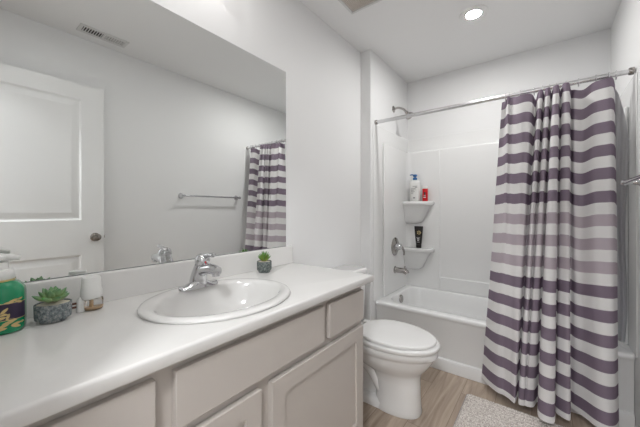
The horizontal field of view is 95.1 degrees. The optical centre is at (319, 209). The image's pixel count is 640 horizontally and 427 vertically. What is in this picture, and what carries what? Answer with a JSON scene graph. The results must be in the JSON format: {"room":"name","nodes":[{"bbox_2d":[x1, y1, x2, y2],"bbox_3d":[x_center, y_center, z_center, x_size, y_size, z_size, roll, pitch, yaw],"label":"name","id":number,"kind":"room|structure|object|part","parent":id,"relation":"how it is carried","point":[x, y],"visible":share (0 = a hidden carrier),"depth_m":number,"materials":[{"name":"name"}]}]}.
{"room":"bathroom","nodes":[
{"label":"bathroom","id":0,"kind":"room"},
{"bbox_2d":[27,0,406,321],"bbox_3d":[-0.158,-0.069,1.933,0.389,2.438,2.932,0,0,38],"label":"wall","id":1,"kind":"structure","parent":0,"point":[336,92],"depth_m":1.98,"materials":[{"name":"white paint"}]},
{"bbox_2d":[0,0,285,282],"bbox_3d":[-0.569,-0.294,1.221,0.006,1.011,1.213,0,0,38],"label":"mirror","id":2,"kind":"object","parent":1,"relation":"attached to","point":[133,133],"visible":1,"depth_m":1.06,"materials":[{"name":"grey mirror"}]},
{"bbox_2d":[24,246,292,317],"bbox_3d":[-0.557,0.262,1.221,0.022,0.100,1.284,0,0,38],"label":"backsplash","id":3,"kind":"structure","parent":1,"relation":"attached to","point":[129,282],"depth_m":1.10,"materials":[{"name":"stone"}]},
{"bbox_2d":[392,106,412,119],"bbox_3d":[0.753,-0.884,2.645,0.187,0.150,0.076,0,0,38],"label":"shower fixture","id":4,"kind":"object","parent":1,"relation":"attached to","point":[393,107],"visible":0.84,"depth_m":2.64,"materials":[{"name":"silver metal"}]},
{"bbox_2d":[374,67,634,124],"bbox_3d":[1.041,-0.720,1.963,1.475,0.039,0.039,0,0,38],"label":"shower curtain rod","id":5,"kind":"object","parent":1,"relation":"attached to","point":[630,71],"visible":0.97,"depth_m":1.86,"materials":[{"name":"silver metal"}]},
{"bbox_2d":[615,89,628,341],"bbox_3d":[1.599,0.020,1.635,0.172,1.410,0.067,0,0,38],"label":"liner","id":6,"kind":"object","parent":5,"relation":"hanging from","point":[622,138],"visible":0.33,"depth_m":1.60,"materials":[{"name":"grey plastic"}]},
{"bbox_3d":[1.179,-0.716,1.858,0.004,0.049,0.047,0,0,38],"label":"curtain ring","id":7,"kind":"object","parent":5,"relation":"hanging from","visible":0},
{"bbox_2d":[482,77,618,426],"bbox_3d":[1.258,0.188,1.659,0.630,1.814,0.354,0,0,38],"label":"shower curtain","id":8,"kind":"object","parent":7,"relation":"hanging from","point":[551,333],"visible":1,"depth_m":1.63,"materials":[{"name":"fabric"}]},
{"bbox_2d":[299,0,620,82],"bbox_3d":[0.284,-1.338,0.698,2.800,0.100,4.552,0,0,38],"label":"ceiling","id":9,"kind":"structure","parent":0,"point":[417,39],"depth_m":2.08,"materials":[{"name":"white paint"}]},
{"bbox_2d":[338,0,381,13],"bbox_3d":[0.231,-1.280,1.735,0.248,0.016,0.248,0,0,38],"label":"exhaust fan","id":10,"kind":"object","parent":9,"relation":"attached to","point":[353,6],"visible":1,"depth_m":1.82,"materials":[{"name":"brown"}]},
{"bbox_2d":[342,0,376,10],"bbox_3d":[0.231,-1.276,1.735,0.220,0.004,0.220,0,0,38],"label":"grille","id":11,"kind":"object","parent":10,"relation":"attached to","point":[351,5],"depth_m":1.82,"materials":[{"name":"beige plastic"}]},
{"bbox_2d":[459,5,488,22],"bbox_3d":[1.010,-1.285,1.923,0.172,0.006,0.172,0,0,38],"label":"recessed light","id":12,"kind":"object","parent":9,"relation":"in","point":[473,13],"visible":1,"depth_m":1.92,"materials":[{"name":"white"}]},
{"bbox_2d":[363,367,595,426],"bbox_3d":[0.284,1.190,0.698,2.800,0.080,4.552,0,0,38],"label":"floor","id":13,"kind":"structure","parent":0,"point":[443,394],"depth_m":1.72,"materials":[{"name":"wood"}]},
{"bbox_2d":[25,287,362,426],"bbox_3d":[-0.372,0.748,1.049,0.524,0.802,1.234,0,0,38],"label":"vanity cabinet","id":14,"kind":"object","parent":13,"relation":"on","point":[304,368],"visible":0.8,"depth_m":0.90,"materials":[{"name":"grey paint"}]},
{"bbox_3d":[-0.448,0.441,0.535,0.020,0.138,0.274,0,0,38],"label":"drawer","id":15,"kind":"part","parent":14,"relation":"part of","materials":[{"name":"grey paint"}]},
{"bbox_2d":[0,246,373,426],"bbox_3d":[-0.350,0.280,1.064,0.543,0.135,1.288,0,0,38],"label":"countertop","id":16,"kind":"structure","parent":14,"relation":"on","point":[46,370],"depth_m":0.74,"materials":[{"name":"stone"}]},
{"bbox_2d":[0,253,26,335],"bbox_3d":[-0.831,0.212,0.743,0.123,0.198,0.089,0,0,-31],"label":"soap dispenser","id":17,"kind":"object","parent":16,"relation":"on","point":[13,292],"visible":1,"depth_m":0.74,"materials":[{"name":"green plastic"}]},
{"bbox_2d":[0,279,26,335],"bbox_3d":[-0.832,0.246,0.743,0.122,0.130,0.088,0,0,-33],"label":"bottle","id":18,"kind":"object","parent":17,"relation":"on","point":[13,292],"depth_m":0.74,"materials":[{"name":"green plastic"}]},
{"bbox_2d":[32,286,71,323],"bbox_3d":[-0.747,0.264,0.818,0.082,0.095,0.085,0,0,38],"label":"potted succulent","id":19,"kind":"object","parent":16,"relation":"on","point":[53,307],"visible":1,"depth_m":0.80,"materials":[{"name":"green plant"}]},
{"bbox_2d":[33,298,71,323],"bbox_3d":[-0.749,0.286,0.822,0.074,0.051,0.081,0,0,38],"label":"pot","id":20,"kind":"object","parent":19,"relation":"on","point":[51,311],"depth_m":0.80,"materials":[{"name":"grey stone"}]},
{"bbox_2d":[72,275,102,312],"bbox_3d":[-0.717,0.260,0.904,0.042,0.104,0.078,0,0,38],"label":"air freshener","id":21,"kind":"object","parent":16,"relation":"on","point":[91,298],"visible":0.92,"depth_m":0.89,"materials":[{"name":"white plastic"}]},
{"bbox_2d":[178,253,221,290],"bbox_3d":[-0.454,0.229,1.103,0.145,0.139,0.165,0,0,-25],"label":"faucet","id":22,"kind":"object","parent":16,"relation":"on","point":[202,267],"visible":1,"depth_m":1.10,"materials":[{"name":"silver metal"}]},
{"bbox_3d":[-0.469,0.277,1.135,0.054,0.042,0.158,0,0,38],"label":"deck plate","id":23,"kind":"part","parent":22,"relation":"part of","materials":[{"name":"silver metal"}]},
{"bbox_3d":[-0.450,0.190,1.121,0.057,0.045,0.055,0,0,38],"label":"handle","id":24,"kind":"part","parent":22,"relation":"part of","materials":[{"name":"silver metal"}]},
{"bbox_3d":[-0.419,0.176,1.101,0.080,0.032,0.022,0,0,33],"label":"lever","id":25,"kind":"part","parent":22,"relation":"part of","materials":[{"name":"silver metal"}]},
{"bbox_3d":[-0.421,0.232,1.099,0.132,0.062,0.045,0,0,38],"label":"spout","id":26,"kind":"part","parent":22,"relation":"part of","materials":[{"name":"silver metal"}]},
{"bbox_2d":[137,278,290,324],"bbox_3d":[-0.348,0.372,1.037,0.452,0.146,0.520,0,0,38],"label":"sink","id":27,"kind":"object","parent":16,"relation":"in","point":[229,299],"visible":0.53,"depth_m":1.09,"materials":[{"name":"white ceramic"}]},
{"bbox_2d":[257,251,271,272],"bbox_3d":[-0.280,0.258,1.464,0.073,0.107,0.075,0,0,38],"label":"potted succulent","id":28,"kind":"object","parent":16,"relation":"on","point":[264,265],"visible":1,"depth_m":1.44,"materials":[{"name":"grey stone"}]},
{"bbox_2d":[257,260,271,272],"bbox_3d":[-0.279,0.284,1.465,0.073,0.055,0.073,0,0,38],"label":"pot","id":29,"kind":"object","parent":28,"relation":"on","point":[263,266],"depth_m":1.44,"materials":[{"name":"stone"}]},
{"bbox_3d":[-0.357,0.781,0.655,0.020,0.487,0.575,0,0,38],"label":"door","id":30,"kind":"part","parent":14,"relation":"part of","materials":[{"name":"grey paint"}]},
{"bbox_3d":[-0.164,0.441,0.905,0.020,0.138,0.574,0,0,38],"label":"false drawer","id":31,"kind":"part","parent":14,"relation":"part of","materials":[{"name":"grey paint"}]},
{"bbox_3d":[0.019,0.781,1.143,0.020,0.487,0.574,0,0,38],"label":"door","id":32,"kind":"part","parent":14,"relation":"part of","materials":[{"name":"grey paint"}]},
{"bbox_3d":[0.018,0.781,1.144,0.003,0.381,0.468,0,0,38],"label":"door panel","id":33,"kind":"part","parent":14,"relation":"part of","materials":[{"name":"grey paint"}]},
{"bbox_3d":[0.114,0.441,1.267,0.020,0.138,0.270,0,0,38],"label":"drawer","id":34,"kind":"part","parent":14,"relation":"part of","materials":[{"name":"grey paint"}]},
{"bbox_2d":[331,265,439,419],"bbox_3d":[0.349,0.779,1.800,0.740,0.742,0.444,0,0,38],"label":"toilet","id":35,"kind":"object","parent":13,"relation":"on","point":[396,354],"visible":0.57,"depth_m":1.62,"materials":[{"name":"white ceramic"}]},
{"bbox_3d":[0.134,0.426,1.966,0.196,0.036,0.444,0,0,38],"label":"tank lid","id":36,"kind":"part","parent":35,"relation":"part of","materials":[{"name":"white ceramic"}]},
{"bbox_3d":[0.133,0.604,1.966,0.182,0.320,0.424,0,0,38],"label":"tank","id":37,"kind":"part","parent":35,"relation":"part of","materials":[{"name":"white ceramic"}]},
{"bbox_3d":[0.452,0.730,1.722,0.444,0.021,0.355,0,0,38],"label":"lid","id":38,"kind":"part","parent":35,"relation":"part of","materials":[{"name":"white plastic"}]},
{"bbox_3d":[0.450,0.754,1.723,0.486,0.026,0.386,0,0,38],"label":"seat","id":39,"kind":"part","parent":35,"relation":"part of","materials":[{"name":"white plastic"}]},
{"bbox_2d":[376,285,634,426],"bbox_3d":[1.255,0.950,2.238,1.476,0.400,0.706,0,0,38],"label":"bathtub","id":40,"kind":"object","parent":13,"relation":"on","point":[457,321],"visible":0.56,"depth_m":2.09,"materials":[{"name":"white plastic"}]},
{"bbox_2d":[453,394,564,426],"bbox_3d":[1.026,1.140,1.402,0.689,0.020,0.539,0,0,38],"label":"bath mat","id":41,"kind":"object","parent":13,"relation":"on","point":[475,411],"visible":1,"depth_m":1.60,"materials":[{"name":"grey fabric"}]},
{"bbox_2d":[407,28,610,140],"bbox_3d":[1.393,-0.069,2.654,1.970,2.438,0.100,0,0,38],"label":"wall","id":42,"kind":"structure","parent":0,"point":[589,55],"depth_m":2.52,"materials":[{"name":"white paint"}]},
{"bbox_2d":[373,71,637,357],"bbox_3d":[1.246,0.025,2.225,1.479,1.449,0.757,0,0,38],"label":"tub surround","id":43,"kind":"object","parent":42,"relation":"attached to","point":[459,171],"visible":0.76,"depth_m":2.60,"materials":[{"name":"white plastic"}]},
{"bbox_3d":[0.721,0.087,2.735,0.017,1.323,0.580,0,0,38],"label":"panel","id":44,"kind":"part","parent":43,"relation":"part of","materials":[{"name":"white plastic"}]},
{"bbox_2d":[391,237,404,255],"bbox_3d":[0.715,0.335,2.651,0.075,0.166,0.166,0,0,38],"label":"shower valve","id":45,"kind":"object","parent":43,"relation":"attached to","point":[395,246],"visible":1,"depth_m":2.64,"materials":[{"name":"silver metal"}]},
{"bbox_2d":[394,266,408,274],"bbox_3d":[0.738,0.541,2.634,0.132,0.078,0.066,0,0,38],"label":"tub spout","id":46,"kind":"object","parent":43,"relation":"attached to","point":[404,270],"visible":1,"depth_m":2.62,"materials":[{"name":"silver metal"}]},
{"bbox_2d":[410,174,419,200],"bbox_3d":[0.913,-0.211,2.812,0.100,0.263,0.057,0,0,38],"label":"lotion bottle","id":47,"kind":"object","parent":43,"relation":"on","point":[414,184],"visible":0.88,"depth_m":2.79,"materials":[{"name":"white plastic"}]},
{"bbox_2d":[414,226,422,247],"bbox_3d":[0.941,0.260,2.791,0.083,0.205,0.040,0,0,38],"label":"tube","id":48,"kind":"object","parent":43,"relation":"on","point":[418,229],"visible":1,"depth_m":2.78,"materials":[{"name":"black plastic"}]},
{"bbox_2d":[403,201,434,223],"bbox_3d":[0.937,0.028,2.789,0.268,0.216,0.125,0,0,38],"label":"corner shelf","id":49,"kind":"object","parent":43,"relation":"attached to","point":[414,212],"depth_m":2.78,"materials":[{"name":"white plastic"}]},
{"bbox_2d":[404,247,434,268],"bbox_3d":[0.937,0.471,2.789,0.268,0.216,0.125,0,0,38],"label":"corner shelf","id":50,"kind":"object","parent":43,"relation":"attached to","point":[423,257],"depth_m":2.78,"materials":[{"name":"white plastic"}]},
{"bbox_2d":[422,186,427,200],"bbox_3d":[0.991,-0.151,2.757,0.049,0.142,0.031,0,0,38],"label":"wash bottle","id":51,"kind":"object","parent":43,"relation":"on","point":[425,188],"visible":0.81,"depth_m":2.74,"materials":[{"name":"red plastic"}]},
{"bbox_3d":[1.460,0.087,2.504,1.456,1.323,0.045,0,0,38],"label":"panel","id":52,"kind":"part","parent":43,"relation":"part of","materials":[{"name":"white plastic"}]},
{"bbox_3d":[1.445,0.687,2.483,0.818,0.124,0.015,0,0,38],"label":"rail","id":53,"kind":"part","parent":43,"relation":"part of","materials":[{"name":"white plastic"}]},
{"bbox_3d":[1.873,0.087,1.849,0.017,1.323,0.580,0,0,38],"label":"panel","id":54,"kind":"part","parent":43,"relation":"part of","materials":[{"name":"white plastic"}]},
{"bbox_2d":[611,0,639,426],"bbox_3d":[1.210,-0.069,0.882,0.100,2.438,2.932,0,0,38],"label":"wall","id":55,"kind":"structure","parent":0,"point":[625,29],"depth_m":1.58,"materials":[{"name":"white paint"}]},
{"bbox_2d":[620,175,639,185],"bbox_3d":[1.312,-0.133,1.161,0.078,0.054,0.684,0,0,38],"label":"towel bar","id":56,"kind":"object","parent":55,"relation":"attached to","point":[635,180],"visible":1,"depth_m":1.39,"materials":[{"name":"silver metal"}]},
{"bbox_3d":[1.504,-0.133,1.411,0.078,0.054,0.054,0,0,38],"label":"post","id":57,"kind":"part","parent":56,"relation":"part of","materials":[{"name":"silver metal"}]}
]}

